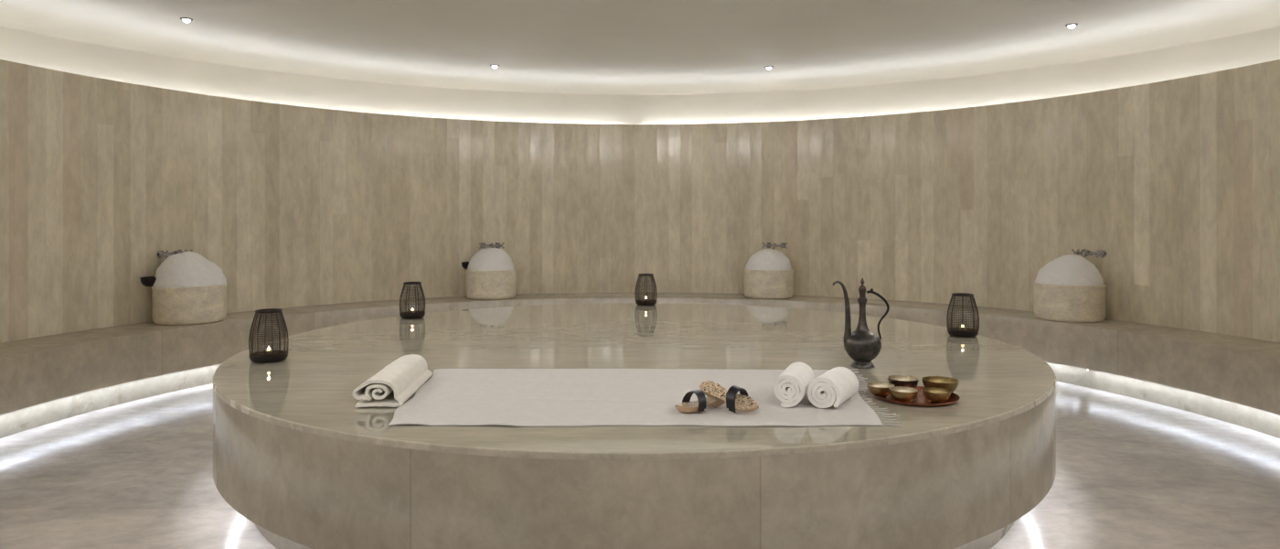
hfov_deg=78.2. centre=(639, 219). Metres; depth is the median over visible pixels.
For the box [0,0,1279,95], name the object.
ceiling
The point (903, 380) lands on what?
bowl
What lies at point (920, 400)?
copper tray
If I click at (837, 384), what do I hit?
rolled towel
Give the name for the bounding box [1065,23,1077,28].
recessed light
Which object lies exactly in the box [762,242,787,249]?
tap
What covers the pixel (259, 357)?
candle lantern
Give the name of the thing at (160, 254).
tap
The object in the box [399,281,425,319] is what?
candle lantern
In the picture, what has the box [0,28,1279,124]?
cove
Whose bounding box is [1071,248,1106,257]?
tap
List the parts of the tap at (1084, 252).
cross handle, spout, cross handle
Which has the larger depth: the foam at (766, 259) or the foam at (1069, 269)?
the foam at (766, 259)
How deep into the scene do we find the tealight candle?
3.81 m
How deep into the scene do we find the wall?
7.04 m
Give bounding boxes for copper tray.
[874,385,959,405]
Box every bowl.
[139,276,156,286]
[461,261,469,268]
[866,382,894,396]
[887,374,918,387]
[889,385,917,402]
[921,375,959,393]
[921,386,950,403]
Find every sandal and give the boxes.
[674,389,725,412]
[698,380,758,412]
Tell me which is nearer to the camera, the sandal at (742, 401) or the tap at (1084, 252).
the sandal at (742, 401)
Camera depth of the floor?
3.79 m
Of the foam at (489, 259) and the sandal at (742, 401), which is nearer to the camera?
the sandal at (742, 401)
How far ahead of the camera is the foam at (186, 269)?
6.00 m
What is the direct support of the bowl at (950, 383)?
on the copper tray
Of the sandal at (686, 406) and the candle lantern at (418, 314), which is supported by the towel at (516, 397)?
the sandal at (686, 406)
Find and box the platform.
[213,302,1055,548]
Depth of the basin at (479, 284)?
7.81 m
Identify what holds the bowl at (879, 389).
on the copper tray
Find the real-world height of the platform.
0.580 m
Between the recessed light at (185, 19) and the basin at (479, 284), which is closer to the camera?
the recessed light at (185, 19)
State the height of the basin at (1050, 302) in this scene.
0.285 m
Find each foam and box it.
[152,251,226,287]
[467,247,513,270]
[745,248,791,270]
[1034,254,1103,285]
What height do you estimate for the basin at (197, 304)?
0.285 m
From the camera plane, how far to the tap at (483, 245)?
8.23 m
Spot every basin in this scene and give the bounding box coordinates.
[151,283,226,324]
[465,268,516,299]
[743,267,793,298]
[1033,281,1106,321]
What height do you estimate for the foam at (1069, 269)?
0.301 m
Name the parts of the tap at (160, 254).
cross handle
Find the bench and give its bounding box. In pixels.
[0,292,1279,437]
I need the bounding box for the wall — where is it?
[0,59,1279,342]
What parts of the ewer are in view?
spout, lid, handle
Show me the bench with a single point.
(44, 379)
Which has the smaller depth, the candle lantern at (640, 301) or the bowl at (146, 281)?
the bowl at (146, 281)
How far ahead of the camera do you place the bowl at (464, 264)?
8.06 m
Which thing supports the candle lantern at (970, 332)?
on the platform
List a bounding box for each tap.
[156,249,192,258]
[479,242,504,248]
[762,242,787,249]
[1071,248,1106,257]
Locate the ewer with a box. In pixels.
[832,277,889,368]
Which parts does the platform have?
panel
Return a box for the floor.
[0,381,1279,548]
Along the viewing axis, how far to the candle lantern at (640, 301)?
6.27 m
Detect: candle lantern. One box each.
[248,308,288,362]
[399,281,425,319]
[634,273,657,305]
[946,292,979,337]
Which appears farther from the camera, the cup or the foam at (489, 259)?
the foam at (489, 259)
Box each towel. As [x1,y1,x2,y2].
[352,353,432,406]
[387,368,902,426]
[773,361,814,406]
[807,366,858,407]
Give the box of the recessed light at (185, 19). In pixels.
[180,17,192,22]
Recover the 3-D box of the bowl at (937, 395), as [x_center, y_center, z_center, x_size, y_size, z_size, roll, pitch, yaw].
[1.110,0.662,2.946,0.103,0.044,0.103,0,0,0]
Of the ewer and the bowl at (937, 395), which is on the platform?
the ewer
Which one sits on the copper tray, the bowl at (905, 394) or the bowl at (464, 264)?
the bowl at (905, 394)
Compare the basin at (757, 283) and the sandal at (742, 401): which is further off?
the basin at (757, 283)
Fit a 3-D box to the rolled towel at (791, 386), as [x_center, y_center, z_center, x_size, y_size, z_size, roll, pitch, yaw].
[0.585,0.621,2.975,0.114,0.121,0.286,0,0,20]
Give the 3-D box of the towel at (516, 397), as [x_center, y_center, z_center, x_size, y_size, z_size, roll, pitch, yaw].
[0.028,0.682,3.105,1.935,0.011,1.012,0,0,0]
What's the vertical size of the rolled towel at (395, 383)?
0.104 m

